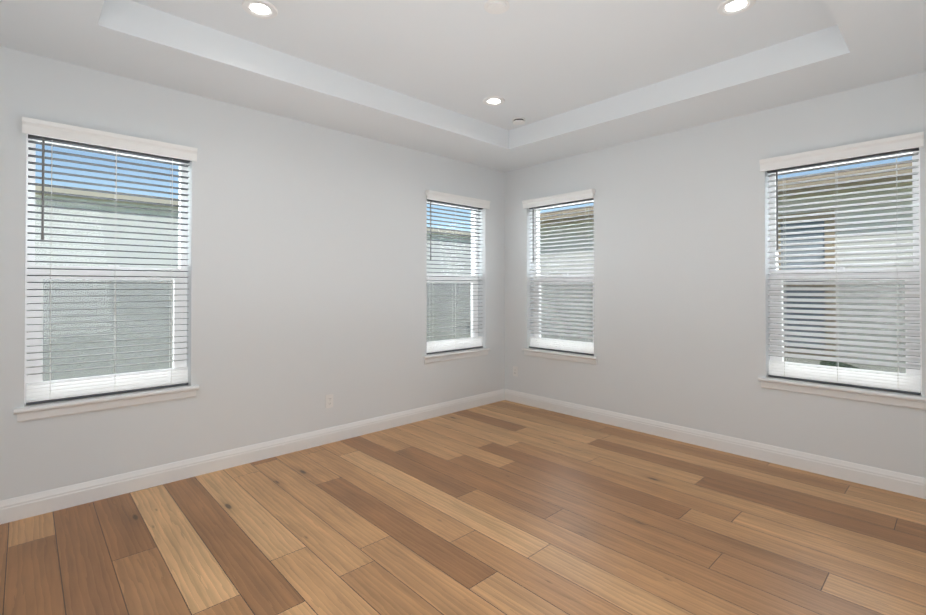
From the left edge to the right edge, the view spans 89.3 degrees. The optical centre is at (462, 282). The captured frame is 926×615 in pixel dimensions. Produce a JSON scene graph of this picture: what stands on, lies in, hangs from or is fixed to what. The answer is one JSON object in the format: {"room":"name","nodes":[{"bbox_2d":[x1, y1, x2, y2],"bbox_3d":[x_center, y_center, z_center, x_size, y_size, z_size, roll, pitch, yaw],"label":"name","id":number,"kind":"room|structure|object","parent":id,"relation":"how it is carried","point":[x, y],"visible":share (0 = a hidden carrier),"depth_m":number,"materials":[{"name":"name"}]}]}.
{"room":"empty bedroom","nodes":[
{"label":"empty bedroom","id":0,"kind":"room"},
{"bbox_2d":[0,46,504,500],"bbox_3d":[-1.319,-0.131,4.081,5.200,3.050,0.200,0,-1,-43],"label":"wall","id":1,"kind":"structure","parent":0,"point":[307,269],"depth_m":3.70,"materials":[{"name":"white paint"}]},
{"bbox_2d":[13,134,198,421],"bbox_3d":[-2.316,-0.049,3.118,0.960,1.732,0.233,0,-1,-43],"label":"window","id":2,"kind":"structure","parent":1,"relation":"in","point":[58,408],"depth_m":3.08,"materials":[{"name":"white plastic"}]},
{"bbox_2d":[22,117,197,404],"bbox_3d":[-2.272,-0.112,3.072,0.910,1.691,0.150,0,-1,-43],"label":"window blind","id":3,"kind":"object","parent":2,"relation":"attached to","point":[61,389],"visible":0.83,"depth_m":3.05,"materials":[{"name":"white plastic"}]},
{"bbox_2d":[0,389,504,523],"bbox_3d":[-1.246,1.328,3.989,4.800,0.130,0.015,0,-1,-43],"label":"baseboard","id":4,"kind":"structure","parent":1,"relation":"attached to","point":[29,505],"depth_m":3.42,"materials":[{"name":"white wood"}]},
{"bbox_2d":[326,394,332,408],"bbox_3d":[-1.161,1.034,4.076,0.070,0.115,0.007,0,-1,-43],"label":"electrical outlet","id":5,"kind":"object","parent":1,"relation":"attached to","point":[329,401],"visible":1,"depth_m":4.07,"materials":[{"name":"white plastic"}]},
{"bbox_2d":[423,202,490,363],"bbox_3d":[-0.111,-0.030,5.181,0.960,1.732,0.233,0,-1,-43],"label":"window","id":6,"kind":"structure","parent":1,"relation":"in","point":[446,356],"depth_m":5.31,"materials":[{"name":"white plastic"}]},
{"bbox_2d":[425,190,489,353],"bbox_3d":[-0.067,-0.093,5.136,0.910,1.691,0.150,0,-1,-43],"label":"window blind","id":7,"kind":"object","parent":6,"relation":"attached to","point":[442,346],"visible":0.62,"depth_m":5.14,"materials":[{"name":"white plastic"}]},
{"bbox_2d":[0,400,925,614],"bbox_3d":[0.218,1.439,2.424,5.200,0.120,4.700,0,-1,-43],"label":"floor","id":8,"kind":"structure","parent":0,"point":[504,507],"depth_m":2.56,"materials":[{"name":"brown wood"}]},
{"bbox_2d":[0,0,925,171],"bbox_3d":[0.218,-1.516,2.450,4.800,0.310,4.300,0,-1,-43],"label":"ceiling","id":9,"kind":"structure","parent":0,"point":[566,78],"depth_m":3.07,"materials":[{"name":"white paint"}]},
{"bbox_2d":[242,0,277,18],"bbox_3d":[-1.148,-1.544,2.651,0.188,0.010,0.188,0,-1,-43],"label":"recessed light","id":10,"kind":"object","parent":9,"relation":"in","point":[262,9],"visible":1,"depth_m":2.65,"materials":[{"name":"white plastic"}]},
{"bbox_2d":[483,96,504,105],"bbox_3d":[0.262,-1.532,3.970,0.188,0.010,0.188,0,-1,-43],"label":"recessed light","id":11,"kind":"object","parent":9,"relation":"in","point":[493,101],"visible":0.96,"depth_m":3.96,"materials":[{"name":"white plastic"}]},
{"bbox_2d":[484,0,509,13],"bbox_3d":[0.189,-1.540,2.628,0.144,0.019,0.144,0,-1,-43],"label":"cover plate","id":12,"kind":"object","parent":9,"relation":"attached to","point":[496,6],"visible":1,"depth_m":2.61,"materials":[{"name":"white plastic"}]},
{"bbox_2d":[512,117,524,124],"bbox_3d":[0.524,-1.513,4.407,0.124,0.040,0.124,0,-1,-43],"label":"smoke detector","id":13,"kind":"object","parent":9,"relation":"attached to","point":[518,120],"visible":0.96,"depth_m":4.37,"materials":[{"name":"white plastic"}]},
{"bbox_2d":[717,0,755,15],"bbox_3d":[1.526,-1.545,2.619,0.188,0.010,0.188,0,-1,-43],"label":"recessed light","id":14,"kind":"object","parent":9,"relation":"in","point":[729,7],"visible":1,"depth_m":2.63,"materials":[{"name":"white plastic"}]},
{"bbox_2d":[505,72,925,477],"bbox_3d":[2.044,-0.131,4.146,0.200,3.050,4.300,0,-1,-43],"label":"wall","id":15,"kind":"structure","parent":0,"point":[681,281],"depth_m":4.00,"materials":[{"name":"white paint"}]},
{"bbox_2d":[522,200,597,364],"bbox_3d":[1.088,-0.031,5.134,0.233,1.732,0.960,0,-1,-43],"label":"window","id":16,"kind":"structure","parent":15,"relation":"in","point":[571,357],"depth_m":5.19,"materials":[{"name":"white plastic"}]},
{"bbox_2d":[522,189,594,355],"bbox_3d":[1.042,-0.094,5.092,0.150,1.691,0.910,0,-1,-43],"label":"window blind","id":17,"kind":"object","parent":16,"relation":"attached to","point":[579,347],"visible":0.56,"depth_m":5.09,"materials":[{"name":"white plastic"}]},
{"bbox_2d":[505,389,925,498],"bbox_3d":[1.965,1.329,4.059,0.015,0.130,4.270,0,-1,-43],"label":"baseboard","id":18,"kind":"structure","parent":15,"relation":"attached to","point":[903,483],"depth_m":3.73,"materials":[{"name":"white wood"}]},
{"bbox_2d":[758,147,925,409],"bbox_3d":[2.715,-0.046,3.397,0.233,1.732,0.960,0,-1,-43],"label":"window","id":19,"kind":"structure","parent":15,"relation":"in","point":[915,401],"depth_m":3.34,"materials":[{"name":"white plastic"}]},
{"bbox_2d":[759,132,923,394],"bbox_3d":[2.668,-0.109,3.354,0.150,1.691,0.910,0,-1,-43],"label":"window blind","id":20,"kind":"object","parent":19,"relation":"attached to","point":[882,380],"visible":0.94,"depth_m":3.33,"materials":[{"name":"white plastic"}]},
{"label":"outside","id":21,"kind":"structure","parent":0,"visible":0},
{"bbox_3d":[1.284,1.840,3.623,60.000,0.200,64.000,0,-1,-43],"label":"ground","id":22,"kind":"structure","parent":21,"visible":0},
{"bbox_2d":[35,183,470,383],"bbox_3d":[-6.622,-0.058,12.088,20.320,3.749,7.260,0,-1,-43],"label":"house","id":23,"kind":"structure","parent":22,"relation":"on","point":[105,234],"depth_m":8.09,"materials":[{"name":"white paint"}]},
{"bbox_2d":[540,162,912,376],"bbox_3d":[9.037,-0.004,5.965,7.600,3.530,17.800,0,-1,-43],"label":"house","id":24,"kind":"structure","parent":22,"relation":"on","point":[828,216],"depth_m":5.89,"materials":[{"name":"white paint"}]},
{"bbox_2d":[817,361,859,371],"bbox_3d":[3.139,1.212,3.959,0.818,1.061,0.806,0,-1,-43],"label":"bush","id":25,"kind":"object","parent":22,"relation":"on","point":[829,362],"depth_m":4.05,"materials":[{"name":"green plant"}]}
]}

